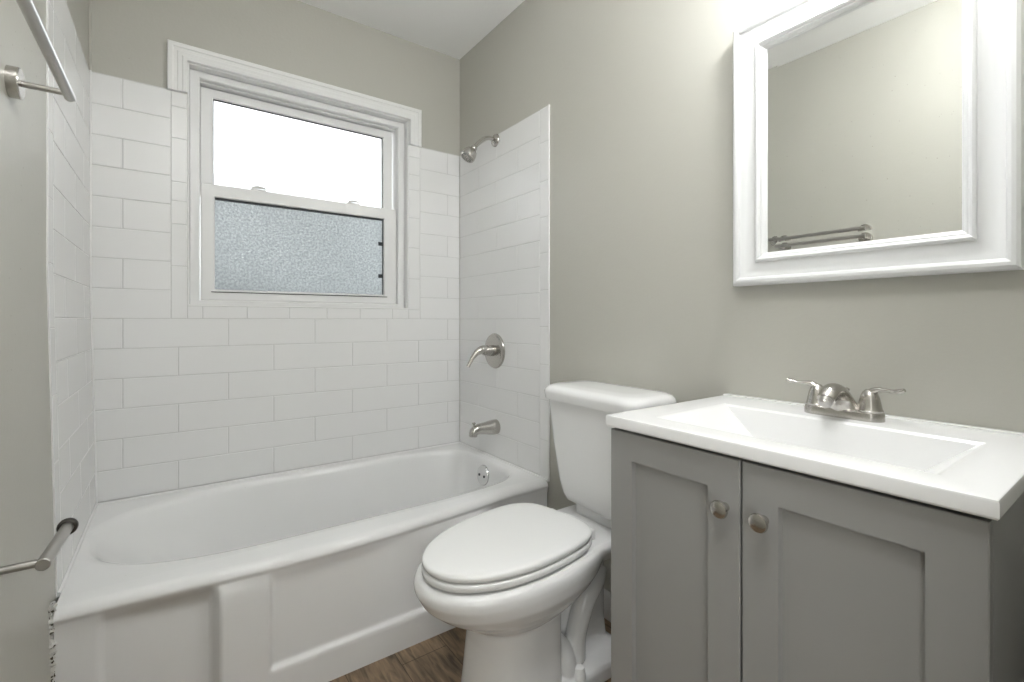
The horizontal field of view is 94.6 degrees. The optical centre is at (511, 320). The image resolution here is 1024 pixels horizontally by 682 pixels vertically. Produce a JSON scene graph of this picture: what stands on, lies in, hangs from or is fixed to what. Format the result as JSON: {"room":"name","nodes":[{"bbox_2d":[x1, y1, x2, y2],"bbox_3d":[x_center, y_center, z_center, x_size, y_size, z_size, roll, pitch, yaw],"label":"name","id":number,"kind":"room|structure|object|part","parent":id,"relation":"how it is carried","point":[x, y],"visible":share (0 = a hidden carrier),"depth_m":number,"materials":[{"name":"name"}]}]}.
{"room":"bathroom","nodes":[
{"label":"bathroom","id":0,"kind":"room"},
{"bbox_2d":[0,0,97,681],"bbox_3d":[-0.838,-0.172,0.674,0.145,2.425,2.345,0,0,-36],"label":"wall","id":1,"kind":"structure","parent":0,"point":[48,467],"depth_m":1.04,"materials":[{"name":"beige paint"}]},
{"bbox_2d":[0,518,78,574],"bbox_3d":[-0.766,0.360,0.743,0.103,0.052,0.196,0,0,-36],"label":"toilet paper holder","id":2,"kind":"object","parent":1,"relation":"attached to","point":[67,526],"visible":1,"depth_m":0.72,"materials":[{"name":"silver metal"}]},
{"bbox_3d":[-0.733,0.360,0.678,0.073,0.012,0.012,0,0,-36],"label":"post","id":3,"kind":"part","parent":2,"relation":"part of","materials":[{"name":"silver metal"}]},
{"bbox_3d":[-0.739,0.363,0.765,0.018,0.025,0.173,0,0,-35],"label":"arm","id":4,"kind":"part","parent":2,"relation":"part of","materials":[{"name":"silver metal"}]},
{"bbox_2d":[4,0,75,101],"bbox_3d":[-0.763,-0.429,0.725,0.088,0.055,0.420,0,0,-36],"label":"towel bar","id":5,"kind":"object","parent":1,"relation":"attached to","point":[15,84],"visible":1,"depth_m":0.81,"materials":[{"name":"silver metal"}]},
{"bbox_3d":[-0.872,-0.429,0.871,0.071,0.011,0.011,0,0,-36],"label":"post","id":6,"kind":"part","parent":5,"relation":"part of","materials":[{"name":"silver metal"}]},
{"bbox_2d":[48,601,57,681],"bbox_3d":[-1.031,0.837,1.051,0.031,0.415,0.031,0,0,-12],"label":"trim","id":7,"kind":"structure","parent":1,"relation":"attached to","point":[52,607],"depth_m":1.05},
{"bbox_2d":[92,0,459,502],"bbox_3d":[-0.920,-0.172,2.140,1.717,2.425,0.157,0,0,-36],"label":"wall","id":8,"kind":"structure","parent":0,"point":[186,396],"depth_m":1.92,"materials":[{"name":"white tile"}]},
{"bbox_2d":[167,39,421,308],"bbox_3d":[-0.915,-0.552,2.126,1.028,0.996,0.169,0,0,-36],"label":"window","id":9,"kind":"structure","parent":8,"relation":"in","point":[253,247],"depth_m":2.07,"materials":[{"name":"white paint"}]},
{"bbox_3d":[-0.874,-0.959,2.068,1.028,0.183,0.027,0,0,-36],"label":"casing","id":10,"kind":"part","parent":9,"relation":"part of","materials":[{"name":"white paint"}]},
{"bbox_3d":[-0.941,-0.725,2.153,0.806,0.440,0.032,0,0,-36],"label":"sash","id":11,"kind":"part","parent":9,"relation":"part of","materials":[{"name":"white plastic"}]},
{"bbox_3d":[-0.916,-0.314,2.128,0.815,0.468,0.034,0,0,-36],"label":"sash","id":12,"kind":"part","parent":9,"relation":"part of","materials":[{"name":"grey glass"}]},
{"bbox_3d":[-0.923,-0.310,2.126,0.710,0.380,0.004,0,0,-36],"label":"glass pane","id":13,"kind":"part","parent":9,"relation":"part of","materials":[{"name":"grey glass"}]},
{"bbox_2d":[298,0,524,59],"bbox_3d":[-0.189,-1.415,0.449,2.494,0.060,3.758,0,0,-36],"label":"ceiling","id":14,"kind":"structure","parent":0,"point":[452,28],"depth_m":2.15,"materials":[{"name":"white paint"}]},
{"bbox_2d":[329,618,610,681],"bbox_3d":[-0.174,1.065,0.429,2.494,0.050,3.708,0,0,-36],"label":"floor","id":15,"kind":"structure","parent":0,"point":[438,658],"depth_m":1.43,"materials":[{"name":"brown wood"}]},
{"bbox_2d":[53,442,547,681],"bbox_3d":[-0.638,0.841,1.759,1.449,0.398,0.788,0,0,-36],"label":"bathtub","id":16,"kind":"object","parent":15,"relation":"on","point":[304,574],"visible":0.83,"depth_m":1.41,"materials":[{"name":"white enamel"}]},
{"bbox_3d":[-0.134,0.718,2.183,0.019,0.094,0.094,0,0,-36],"label":"overflow plate","id":17,"kind":"part","parent":16,"relation":"part of","materials":[{"name":"silver metal"}]},
{"bbox_2d":[414,380,676,681],"bbox_3d":[0.084,0.627,1.352,0.757,0.826,0.432,0,0,-36],"label":"toilet","id":18,"kind":"object","parent":15,"relation":"on","point":[524,582],"visible":0.94,"depth_m":1.26,"materials":[{"name":"white ceramic"}]},
{"bbox_3d":[-0.023,0.621,1.298,0.493,0.020,0.350,0,0,-36],"label":"seat","id":19,"kind":"part","parent":18,"relation":"part of","materials":[{"name":"white plastic"}]},
{"bbox_3d":[-0.023,0.597,1.298,0.490,0.022,0.348,0,0,-36],"label":"lid","id":20,"kind":"part","parent":18,"relation":"part of","materials":[{"name":"white plastic"}]},
{"bbox_3d":[0.069,0.836,1.357,0.738,0.408,0.375,0,0,-36],"label":"bowl","id":21,"kind":"part","parent":18,"relation":"part of","materials":[{"name":"white ceramic"}]},
{"bbox_3d":[0.301,0.450,1.506,0.205,0.382,0.404,0,0,-36],"label":"tank","id":22,"kind":"part","parent":18,"relation":"part of","materials":[{"name":"white ceramic"}]},
{"bbox_3d":[0.296,0.239,1.504,0.236,0.050,0.432,0,0,-36],"label":"tank lid","id":23,"kind":"part","parent":18,"relation":"part of","materials":[{"name":"white ceramic"}]},
{"bbox_2d":[611,428,1023,681],"bbox_3d":[0.562,0.634,0.914,0.489,0.812,0.586,0,0,-36],"label":"vanity cabinet","id":24,"kind":"object","parent":15,"relation":"on","point":[725,568],"visible":0.91,"depth_m":0.73,"materials":[{"name":"grey paint"}]},
{"bbox_3d":[0.306,0.585,0.914,0.019,0.700,0.288,0,0,-36],"label":"door","id":25,"kind":"part","parent":24,"relation":"part of","materials":[{"name":"grey paint"}]},
{"bbox_3d":[0.356,0.321,0.804,0.027,0.031,0.031,0,0,-36],"label":"knob","id":26,"kind":"part","parent":24,"relation":"part of","materials":[{"name":"silver metal"}]},
{"bbox_3d":[0.395,0.321,0.750,0.027,0.031,0.031,0,0,-36],"label":"knob","id":27,"kind":"part","parent":24,"relation":"part of","materials":[{"name":"silver metal"}]},
{"bbox_2d":[606,393,1023,520],"bbox_3d":[0.570,0.248,0.915,0.474,0.096,0.599,0,0,-36],"label":"sink","id":28,"kind":"object","parent":24,"relation":"on","point":[974,470],"visible":0.86,"depth_m":0.83,"materials":[{"name":"white ceramic"}]},
{"bbox_2d":[786,378,905,422],"bbox_3d":[0.694,0.167,0.996,0.172,0.074,0.144,0,0,15],"label":"faucet","id":29,"kind":"object","parent":28,"relation":"on","point":[831,399],"visible":1,"depth_m":0.96,"materials":[{"name":"silver metal"}]},
{"bbox_3d":[0.652,0.143,1.060,0.066,0.022,0.020,0,0,42],"label":"lever","id":30,"kind":"part","parent":29,"relation":"part of","materials":[{"name":"silver metal"}]},
{"bbox_3d":[0.673,0.164,1.040,0.046,0.046,0.046,0,0,-36],"label":"handle","id":31,"kind":"part","parent":29,"relation":"part of","materials":[{"name":"silver metal"}]},
{"bbox_3d":[0.672,0.164,0.981,0.113,0.068,0.084,0,0,-36],"label":"spout","id":32,"kind":"part","parent":29,"relation":"part of","materials":[{"name":"silver metal"}]},
{"bbox_3d":[0.701,0.194,1.001,0.052,0.019,0.146,0,0,-36],"label":"plate","id":33,"kind":"part","parent":29,"relation":"part of","materials":[{"name":"silver metal"}]},
{"bbox_3d":[0.729,0.164,0.962,0.046,0.046,0.046,0,0,-36],"label":"handle","id":34,"kind":"part","parent":29,"relation":"part of","materials":[{"name":"silver metal"}]},
{"bbox_3d":[0.741,0.143,0.936,0.020,0.022,0.066,0,0,-23],"label":"lever","id":35,"kind":"part","parent":29,"relation":"part of","materials":[{"name":"silver metal"}]},
{"bbox_3d":[0.477,0.585,0.674,0.019,0.700,0.294,0,0,-36],"label":"door","id":36,"kind":"part","parent":24,"relation":"part of","materials":[{"name":"grey paint"}]},
{"bbox_2d":[459,0,1023,591],"bbox_3d":[0.446,-0.172,1.591,0.133,2.425,2.341,0,0,-36],"label":"wall","id":37,"kind":"structure","parent":0,"point":[596,232],"depth_m":1.53,"materials":[{"name":"beige paint"}]},
{"bbox_2d":[461,134,498,162],"bbox_3d":[-0.150,-0.795,2.169,0.184,0.160,0.070,0,0,-36],"label":"shower","id":38,"kind":"object","parent":37,"relation":"attached to","point":[468,154],"visible":1,"depth_m":2.14,"materials":[{"name":"silver metal"}]},
{"bbox_3d":[-0.127,-0.819,2.186,0.126,0.078,0.019,0,0,-36],"label":"shower arm","id":39,"kind":"part","parent":38,"relation":"part of","materials":[{"name":"silver metal"}]},
{"bbox_2d":[469,419,499,436],"bbox_3d":[-0.132,0.499,2.176,0.148,0.070,0.068,0,0,-36],"label":"tub spout","id":40,"kind":"object","parent":37,"relation":"attached to","point":[491,427],"visible":1,"depth_m":2.16,"materials":[{"name":"silver metal"}]},
{"bbox_2d":[467,333,504,367],"bbox_3d":[-0.142,0.145,2.181,0.156,0.165,0.165,0,0,-36],"label":"shower valve","id":41,"kind":"object","parent":37,"relation":"attached to","point":[493,350],"visible":1,"depth_m":2.18,"materials":[{"name":"silver metal"}]},
{"bbox_3d":[-0.160,0.167,2.168,0.112,0.099,0.040,0,0,-36],"label":"lever","id":42,"kind":"part","parent":41,"relation":"part of","materials":[{"name":"silver metal"}]},
{"bbox_2d":[604,589,610,621],"bbox_3d":[0.384,0.994,1.575,0.013,0.092,0.678,0,0,-36],"label":"baseboard","id":43,"kind":"structure","parent":37,"relation":"attached to","point":[607,595],"depth_m":1.64,"materials":[{"name":"white paint"}]},
{"bbox_2d":[733,0,1023,286],"bbox_3d":[0.747,-0.428,1.044,0.038,0.676,0.526,0,0,-36],"label":"wall mirror","id":44,"kind":"object","parent":37,"relation":"attached to","point":[873,139],"visible":1,"depth_m":1.01,"materials":[{"name":"white paint"}]},
{"bbox_2d":[768,0,961,251],"bbox_3d":[0.756,-0.428,1.051,0.009,0.514,0.364,0,0,-36],"label":"mirror glass","id":45,"kind":"object","parent":44,"relation":"attached to","point":[865,96],"depth_m":1.02,"materials":[{"name":"silver mirror"}]}
]}

